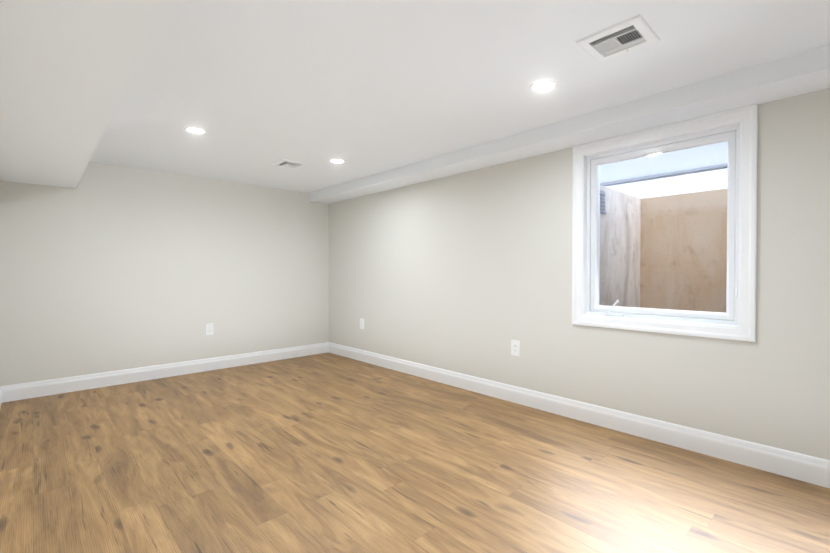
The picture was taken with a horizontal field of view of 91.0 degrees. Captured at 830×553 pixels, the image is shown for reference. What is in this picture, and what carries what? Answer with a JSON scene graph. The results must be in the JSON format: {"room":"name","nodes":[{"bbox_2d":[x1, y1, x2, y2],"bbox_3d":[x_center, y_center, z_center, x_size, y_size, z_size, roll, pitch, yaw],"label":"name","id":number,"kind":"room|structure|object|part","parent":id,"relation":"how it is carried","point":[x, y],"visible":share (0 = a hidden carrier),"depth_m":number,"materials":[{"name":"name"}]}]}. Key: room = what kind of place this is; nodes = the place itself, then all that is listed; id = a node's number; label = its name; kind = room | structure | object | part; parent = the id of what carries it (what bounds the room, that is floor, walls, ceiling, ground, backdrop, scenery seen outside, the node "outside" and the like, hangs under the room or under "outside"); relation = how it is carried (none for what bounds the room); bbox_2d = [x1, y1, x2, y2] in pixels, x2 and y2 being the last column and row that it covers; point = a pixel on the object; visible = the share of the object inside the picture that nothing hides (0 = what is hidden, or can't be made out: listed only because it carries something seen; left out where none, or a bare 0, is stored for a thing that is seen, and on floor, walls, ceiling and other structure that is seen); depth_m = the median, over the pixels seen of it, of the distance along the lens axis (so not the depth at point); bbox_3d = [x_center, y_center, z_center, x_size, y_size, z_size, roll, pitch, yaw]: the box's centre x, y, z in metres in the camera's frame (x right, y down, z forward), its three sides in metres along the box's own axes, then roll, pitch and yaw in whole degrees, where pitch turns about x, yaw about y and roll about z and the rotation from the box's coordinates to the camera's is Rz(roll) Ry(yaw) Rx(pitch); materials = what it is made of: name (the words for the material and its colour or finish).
{"room":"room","nodes":[
{"label":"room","id":0,"kind":"room"},
{"bbox_2d":[0,161,328,385],"bbox_3d":[-2.617,-0.023,4.949,4.010,2.300,0.300,-1,1,-43],"label":"wall","id":1,"kind":"structure","parent":0,"point":[104,267],"depth_m":4.48,"materials":[{"name":"white paint"}]},
{"bbox_2d":[0,386,3,406],"bbox_3d":[-1.053,1.098,0.808,0.015,0.148,7.900,-1,1,-43],"label":"baseboard","id":2,"kind":"structure","parent":1,"relation":"attached to","point":[1,387],"depth_m":3.69,"materials":[{"name":"white wood"}]},
{"bbox_2d":[4,342,327,401],"bbox_3d":[-2.506,1.054,4.850,3.360,0.148,0.015,-1,1,-43],"label":"baseboard","id":3,"kind":"structure","parent":1,"relation":"attached to","point":[14,392],"depth_m":4.45,"materials":[{"name":"white wood"}]},
{"bbox_2d":[205,323,213,334],"bbox_3d":[-2.464,0.633,4.888,0.090,0.140,0.008,-1,1,-43],"label":"electrical outlet","id":4,"kind":"object","parent":1,"relation":"attached to","point":[209,328],"visible":1,"depth_m":4.89,"materials":[{"name":"white plastic"}]},
{"bbox_2d":[0,352,829,552],"bbox_3d":[0.186,1.219,1.970,4.010,0.120,8.500,-1,1,-43],"label":"floor","id":5,"kind":"structure","parent":0,"point":[328,452],"depth_m":2.33,"materials":[{"name":"brown wood"}]},
{"bbox_2d":[90,0,829,192],"bbox_3d":[0.186,-1.216,1.944,4.010,0.150,8.500,-1,1,-43],"label":"ceiling","id":6,"kind":"structure","parent":0,"point":[255,89],"depth_m":2.29,"materials":[{"name":"white paint"}]},
{"bbox_2d":[0,0,170,188],"bbox_3d":[-0.860,-0.984,0.967,0.544,0.293,7.900,-1,1,-43],"label":"ceiling","id":7,"kind":"structure","parent":6,"relation":"attached to","point":[68,68],"depth_m":1.72,"materials":[{"name":"white paint"}]},
{"bbox_2d":[184,127,206,133],"bbox_3d":[-1.735,-1.153,3.228,0.164,0.003,0.164,-1,1,-43],"label":"recessed light","id":8,"kind":"object","parent":6,"relation":"in","point":[194,130],"visible":1,"depth_m":3.22,"materials":[{"name":"white"}]},
{"bbox_2d":[271,159,307,169],"bbox_3d":[-1.299,-1.155,4.226,0.275,0.020,0.290,-1,1,-43],"label":"ceiling vent","id":9,"kind":"object","parent":6,"relation":"in","point":[289,164],"visible":1,"depth_m":4.21,"materials":[{"name":"white metal"}]},
{"bbox_2d":[329,159,344,163],"bbox_3d":[-0.786,-1.162,4.117,0.164,0.003,0.164,-1,1,-43],"label":"recessed light","id":10,"kind":"object","parent":6,"relation":"in","point":[338,161],"visible":1,"depth_m":4.12,"materials":[{"name":"white"}]},
{"bbox_2d":[529,80,557,91],"bbox_3d":[0.772,-1.145,2.453,0.164,0.003,0.164,-1,1,-43],"label":"recessed light","id":11,"kind":"object","parent":6,"relation":"in","point":[542,85],"visible":1,"depth_m":2.44,"materials":[{"name":"white"}]},
{"bbox_2d":[310,45,829,203],"bbox_3d":[1.317,-1.095,3.005,0.310,0.115,7.900,-1,1,-43],"label":"ceiling soffit","id":12,"kind":"structure","parent":6,"relation":"attached to","point":[796,74],"depth_m":2.74,"materials":[{"name":"white paint"}]},
{"bbox_2d":[576,14,659,62],"bbox_3d":[0.978,-1.131,1.969,0.275,0.020,0.290,-1,1,-43],"label":"ceiling vent","id":13,"kind":"object","parent":6,"relation":"in","point":[630,34],"visible":1,"depth_m":1.95,"materials":[{"name":"white metal"}]},
{"bbox_2d":[329,88,829,459],"bbox_3d":[1.540,-0.004,3.225,0.300,2.300,7.900,-1,1,-43],"label":"wall","id":14,"kind":"structure","parent":0,"point":[469,273],"depth_m":3.36,"materials":[{"name":"white paint"}]},
{"bbox_2d":[360,318,363,328],"bbox_3d":[-0.702,0.627,5.400,0.008,0.140,0.090,-1,1,-43],"label":"electrical outlet","id":15,"kind":"object","parent":14,"relation":"attached to","point":[361,323],"visible":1,"depth_m":5.40,"materials":[{"name":"white plastic"}]},
{"bbox_2d":[511,340,519,355],"bbox_3d":[0.906,0.646,3.683,0.008,0.140,0.090,-1,1,-43],"label":"electrical outlet","id":16,"kind":"object","parent":14,"relation":"attached to","point":[515,347],"visible":1,"depth_m":3.68,"materials":[{"name":"white plastic"}]},
{"bbox_2d":[328,342,829,487],"bbox_3d":[1.425,1.073,3.129,0.015,0.148,7.900,-1,1,-43],"label":"baseboard","id":17,"kind":"structure","parent":14,"relation":"attached to","point":[803,467],"depth_m":2.95,"materials":[{"name":"white wood"}]},
{"bbox_2d":[572,104,757,341],"bbox_3d":[1.775,-0.324,2.970,0.297,1.270,0.985,-1,1,-43],"label":"window frame","id":18,"kind":"structure","parent":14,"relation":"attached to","point":[585,203],"depth_m":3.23,"materials":[{"name":"white wood"}]},
{"bbox_2d":[586,125,739,324],"bbox_3d":[1.716,-0.324,2.915,0.112,1.255,0.970,-1,1,-43],"label":"window","id":19,"kind":"structure","parent":18,"relation":"attached to","point":[730,135],"depth_m":2.85,"materials":[{"name":"white plastic"}]},
{"bbox_3d":[1.505,0.238,3.092,0.038,0.126,0.140,-1,1,-43],"label":"window crank handle","id":20,"kind":"part","parent":19,"relation":"part of","materials":[{"name":"white metal"}]},
{"label":"outside","id":21,"kind":"structure","parent":0,"visible":0},
{"bbox_3d":[3.758,-0.629,5.502,6.060,0.300,9.000,-1,1,-43],"label":"ground","id":22,"kind":"structure","parent":21,"visible":0},
{"bbox_2d":[599,185,642,307],"bbox_3d":[1.865,-0.001,3.865,1.050,1.580,0.150,-1,1,-43],"label":"wall","id":23,"kind":"structure","parent":22,"relation":"in","point":[628,287],"depth_m":3.83,"materials":[{"name":"grey wood"}]},
{"bbox_2d":[600,190,605,213],"bbox_3d":[1.606,-0.640,3.498,0.140,0.195,0.024,-1,1,-43],"label":"air vent","id":24,"kind":"object","parent":23,"relation":"in","point":[603,198],"depth_m":3.50,"materials":[{"name":"grey metal"}]},
{"bbox_2d":[643,188,726,312],"bbox_3d":[2.785,0.000,3.775,0.150,1.580,1.540,-1,1,-43],"label":"wall","id":25,"kind":"structure","parent":22,"relation":"in","point":[678,225],"depth_m":3.88,"materials":[{"name":"brown wood"}]},
{"bbox_2d":[600,142,727,198],"bbox_3d":[2.314,-1.073,3.390,1.091,0.614,2.240,-1,1,-43],"label":"roof","id":26,"kind":"structure","parent":25,"relation":"on","point":[655,188],"depth_m":3.93,"materials":[{"name":"grey metal"}]}
]}

